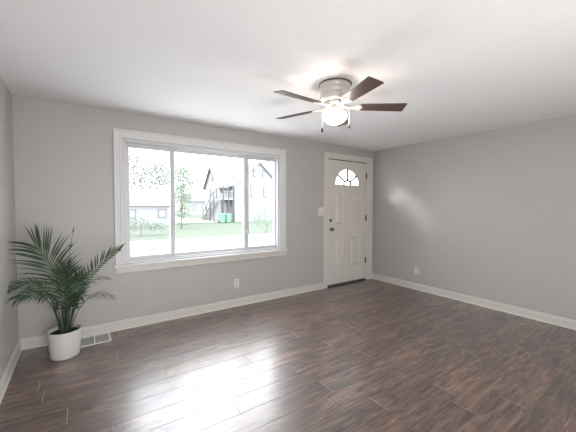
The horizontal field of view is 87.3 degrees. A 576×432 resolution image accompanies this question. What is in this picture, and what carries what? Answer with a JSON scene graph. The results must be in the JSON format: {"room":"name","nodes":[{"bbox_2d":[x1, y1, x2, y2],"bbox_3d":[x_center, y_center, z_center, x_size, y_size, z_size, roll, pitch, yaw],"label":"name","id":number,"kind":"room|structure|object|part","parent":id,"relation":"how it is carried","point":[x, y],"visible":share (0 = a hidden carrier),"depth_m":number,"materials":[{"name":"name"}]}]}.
{"room":"living room","nodes":[
{"label":"living room","id":0,"kind":"room"},
{"bbox_2d":[0,76,18,378],"bbox_3d":[-1.187,0.208,0.687,0.160,2.540,5.210,-1,2,-34],"label":"wall","id":1,"kind":"structure","parent":0,"point":[9,332],"depth_m":2.54,"materials":[{"name":"beige paint"}]},
{"bbox_2d":[0,339,21,403],"bbox_3d":[-1.159,1.320,0.844,0.024,0.105,5.050,-1,2,-34],"label":"baseboard","id":2,"kind":"structure","parent":1,"relation":"attached to","point":[5,379],"depth_m":2.45,"materials":[{"name":"white paint"}]},
{"bbox_2d":[12,94,373,338],"bbox_3d":[-0.527,0.079,4.396,5.452,2.540,0.160,-1,2,-34],"label":"wall","id":3,"kind":"structure","parent":0,"point":[63,152],"depth_m":3.29,"materials":[{"name":"beige paint"}]},
{"bbox_2d":[20,282,323,349],"bbox_3d":[-0.997,1.210,4.003,3.872,0.105,0.024,-1,2,-34],"label":"baseboard","id":4,"kind":"structure","parent":3,"relation":"attached to","point":[37,341],"depth_m":3.71,"materials":[{"name":"white paint"}]},
{"bbox_2d":[113,128,287,273],"bbox_3d":[-1.005,-0.181,4.019,2.326,1.601,0.185,-1,2,-34],"label":"window","id":5,"kind":"structure","parent":3,"relation":"in","point":[124,261],"depth_m":3.78,"materials":[{"name":"white paint"}]},
{"bbox_3d":[-1.631,-0.158,3.603,0.534,1.322,0.027,-1,2,-34],"label":"sash","id":6,"kind":"part","parent":5,"relation":"part of","materials":[{"name":"clear glass"}]},
{"bbox_3d":[-0.975,0.540,3.999,2.326,0.026,0.075,-1,2,-34],"label":"sill","id":7,"kind":"part","parent":5,"relation":"part of","materials":[{"name":"white paint"}]},
{"bbox_3d":[-1.037,-0.172,4.052,1.030,1.322,0.025,-1,2,-34],"label":"sash","id":8,"kind":"part","parent":5,"relation":"part of","materials":[{"name":"clear glass"}]},
{"bbox_3d":[-0.407,-0.184,4.443,0.541,1.322,0.027,-1,2,-34],"label":"sash","id":9,"kind":"part","parent":5,"relation":"part of","materials":[{"name":"clear glass"}]},
{"bbox_2d":[234,279,238,287],"bbox_3d":[-0.714,0.936,4.196,0.078,0.122,0.010,-1,2,-34],"label":"wall outlet","id":10,"kind":"object","parent":3,"relation":"attached to","point":[236,281],"visible":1,"depth_m":4.19,"materials":[{"name":"white plastic"}]},
{"bbox_2d":[318,207,323,215],"bbox_3d":[0.550,-0.074,5.025,0.125,0.135,0.016,-1,2,-34],"label":"light switch","id":11,"kind":"object","parent":3,"relation":"attached to","point":[320,209],"visible":1,"depth_m":5.03,"materials":[{"name":"white plastic"}]},
{"bbox_2d":[323,152,372,288],"bbox_3d":[1.062,0.117,5.456,1.206,2.398,0.208,-1,2,-34],"label":"door","id":12,"kind":"structure","parent":3,"relation":"in","point":[347,221],"depth_m":5.42,"materials":[{"name":"white paint"}]},
{"bbox_3d":[1.058,-0.690,5.380,0.624,0.316,0.011,-1,2,-34],"label":"fanlight frame","id":13,"kind":"part","parent":12,"relation":"part of","materials":[{"name":"white glass"}]},
{"bbox_2d":[0,0,575,150],"bbox_3d":[0.952,-1.211,2.203,5.452,0.200,5.370,-1,2,-34],"label":"ceiling","id":14,"kind":"structure","parent":0,"point":[459,67],"depth_m":2.16,"materials":[{"name":"paint"}]},
{"bbox_2d":[274,76,406,132],"bbox_3d":[0.377,-0.919,2.571,1.130,0.413,1.173,-1,2,-34],"label":"ceiling fan","id":15,"kind":"object","parent":14,"relation":"hanging from","point":[335,93],"visible":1,"depth_m":2.50,"materials":[{"name":"brown wood"}]},
{"bbox_3d":[0.083,-0.945,2.823,0.410,0.006,0.128,2,14,35],"label":"blade","id":16,"kind":"part","parent":15,"relation":"part of","materials":[{"name":"brown wood"}]},
{"bbox_3d":[0.087,-0.928,2.359,0.410,0.006,0.128,-1,15,-36],"label":"blade","id":17,"kind":"part","parent":15,"relation":"part of","materials":[{"name":"brown wood"}]},
{"bbox_3d":[0.523,-0.949,2.971,0.128,0.006,0.410,-12,-2,18],"label":"blade","id":18,"kind":"part","parent":15,"relation":"part of","materials":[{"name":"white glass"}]},
{"bbox_3d":[0.529,-0.923,2.220,0.128,0.006,0.410,12,-2,-19],"label":"blade","id":19,"kind":"part","parent":15,"relation":"part of","materials":[{"name":"brown wood"}]},
{"bbox_3d":[0.799,-0.935,2.598,0.410,0.006,0.128,0,-10,-1],"label":"blade","id":20,"kind":"part","parent":15,"relation":"part of","materials":[{"name":"brown wood"}]},
{"bbox_2d":[0,279,575,431],"bbox_3d":[0.946,1.328,2.292,5.132,0.002,5.050,-1,2,-34],"label":"floor","id":21,"kind":"structure","parent":0,"point":[371,355],"depth_m":2.52,"materials":[{"name":"laminate"}]},
{"bbox_2d":[6,223,124,360],"bbox_3d":[-2.023,0.676,2.752,0.528,1.255,0.832,1,2,19],"label":"potted palm","id":22,"kind":"object","parent":21,"relation":"on","point":[64,340],"visible":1,"depth_m":2.73,"materials":[{"name":"green plant"}]},
{"bbox_3d":[-2.064,0.962,2.764,0.015,0.261,0.044,0,2,-16],"label":"stem","id":23,"kind":"part","parent":22,"relation":"part of","materials":[{"name":"green plant"}]},
{"bbox_2d":[47,324,81,360],"bbox_3d":[-2.079,1.177,2.817,0.266,0.249,0.266,-1,2,-34],"label":"pot","id":24,"kind":"object","parent":22,"relation":"attached to","point":[64,343],"depth_m":2.74,"materials":[{"name":"white ceramic"}]},
{"bbox_2d":[81,332,111,346],"bbox_3d":[-2.012,1.287,3.145,0.286,0.006,0.250,-1,2,-34],"label":"floor vent","id":25,"kind":"object","parent":21,"relation":"in","point":[104,337],"visible":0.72,"depth_m":3.14,"materials":[{"name":"white metal"}]},
{"bbox_2d":[373,114,575,319],"bbox_3d":[3.175,0.113,3.683,0.160,2.540,5.210,-1,2,-34],"label":"wall","id":26,"kind":"structure","parent":0,"point":[490,215],"depth_m":4.16,"materials":[{"name":"beige paint"}]},
{"bbox_2d":[414,267,418,274],"bbox_3d":[2.149,0.917,5.051,0.010,0.122,0.078,-1,2,-34],"label":"wall outlet","id":27,"kind":"object","parent":26,"relation":"attached to","point":[416,269],"visible":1,"depth_m":5.05,"materials":[{"name":"white plastic"}]},
{"bbox_2d":[373,273,575,329],"bbox_3d":[3.051,1.229,3.736,0.024,0.105,5.050,-1,2,-34],"label":"baseboard","id":28,"kind":"structure","parent":26,"relation":"attached to","point":[539,316],"depth_m":4.17,"materials":[{"name":"white paint"}]},
{"label":"outside","id":29,"kind":"structure","parent":0,"visible":0},
{"bbox_2d":[130,209,272,241],"bbox_3d":[-25.842,-0.738,80.841,130.000,0.300,125.200,-1,2,-34],"label":"lawn","id":30,"kind":"structure","parent":29,"point":[198,229],"depth_m":23.84,"materials":[{"name":"green plant"}]},
{"bbox_2d":[130,217,168,235],"bbox_3d":[-9.500,0.679,19.515,3.428,1.244,1.099,-1,2,-34],"label":"bush","id":31,"kind":"object","parent":30,"relation":"on","point":[132,221],"visible":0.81,"depth_m":19.56,"materials":[{"name":"green plant"}]},
{"bbox_2d":[129,148,175,188],"bbox_3d":[-17.828,-3.873,37.112,7.891,9.076,4.389,-1,2,-34],"label":"tree","id":32,"kind":"object","parent":30,"relation":"on","point":[132,166],"visible":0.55,"depth_m":37.01,"materials":[{"name":"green plant"}]},
{"bbox_2d":[129,188,178,226],"bbox_3d":[-15.093,-0.977,31.277,5.800,3.700,6.600,-1,2,-34],"label":"house","id":33,"kind":"structure","parent":30,"relation":"on","point":[147,204],"depth_m":29.45,"materials":[{"name":"grey"}]},
{"bbox_3d":[-14.515,-0.185,27.988,0.600,0.650,0.020,-1,2,-34],"label":"pane","id":34,"kind":"part","parent":33,"relation":"part of","materials":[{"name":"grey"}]},
{"bbox_3d":[-12.290,-0.234,29.516,0.600,0.650,0.020,-1,2,-34],"label":"pane","id":35,"kind":"part","parent":33,"relation":"part of","materials":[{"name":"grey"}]},
{"bbox_2d":[164,163,194,228],"bbox_3d":[-9.187,-1.730,25.715,2.551,5.630,1.881,-1,2,-34],"label":"tree","id":36,"kind":"object","parent":30,"relation":"on","point":[184,184],"visible":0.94,"depth_m":25.75,"materials":[{"name":"green plant"}]},
{"bbox_2d":[183,193,205,214],"bbox_3d":[-19.657,-2.709,67.538,7.400,4.600,6.800,-1,2,-34],"label":"house","id":37,"kind":"structure","parent":30,"relation":"on","point":[198,204],"depth_m":64.55,"materials":[{"name":"grey"}]},
{"bbox_2d":[218,213,225,222],"bbox_3d":[-7.474,0.252,34.267,0.640,1.070,0.740,-1,2,-34],"label":"trash bin","id":38,"kind":"object","parent":30,"relation":"on","point":[221,216],"visible":1,"depth_m":34.04,"materials":[{"name":"green plastic"}]},
{"bbox_2d":[225,213,231,222],"bbox_3d":[-6.865,0.243,34.564,0.640,1.070,0.740,-1,2,-34],"label":"trash bin","id":39,"kind":"object","parent":30,"relation":"on","point":[228,215],"visible":0.88,"depth_m":34.33,"materials":[{"name":"green plastic"}]},
{"bbox_2d":[202,161,272,221],"bbox_3d":[-6.394,-3.210,40.481,8.960,7.560,7.560,-1,2,-34],"label":"house","id":40,"kind":"structure","parent":30,"relation":"on","point":[222,185],"depth_m":37.88,"materials":[{"name":"grey"}]},
{"bbox_3d":[-6.579,-1.439,36.461,0.120,4.300,0.120,-1,2,-34],"label":"porch post","id":41,"kind":"part","parent":40,"relation":"part of","materials":[{"name":"grey wood"}]},
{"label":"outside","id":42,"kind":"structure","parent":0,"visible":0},
{"bbox_2d":[176,218,216,222],"bbox_3d":[-18.815,0.305,46.978,5.200,0.020,29.000,-1,2,-34],"label":"pad","id":43,"kind":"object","parent":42,"point":[191,219],"visible":0.14,"depth_m":39.08,"materials":[{"name":"concrete"}]},
{"bbox_2d":[158,157,204,208],"bbox_3d":[-15.420,-3.989,43.676,6.912,8.864,4.072,-1,2,-34],"label":"tree","id":44,"kind":"object","parent":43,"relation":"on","point":[181,160],"visible":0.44,"depth_m":43.77,"materials":[{"name":"green plant"}]},
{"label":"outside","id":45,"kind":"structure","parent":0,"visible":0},
{"bbox_2d":[130,233,272,255],"bbox_3d":[11.657,1.272,26.324,130.000,0.280,7.200,-1,2,-34],"label":"street","id":46,"kind":"structure","parent":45,"point":[137,248],"depth_m":15.64,"materials":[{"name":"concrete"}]},
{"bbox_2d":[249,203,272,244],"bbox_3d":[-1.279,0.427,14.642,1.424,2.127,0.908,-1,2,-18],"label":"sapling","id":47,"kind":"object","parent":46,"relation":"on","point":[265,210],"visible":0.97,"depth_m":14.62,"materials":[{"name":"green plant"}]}
]}

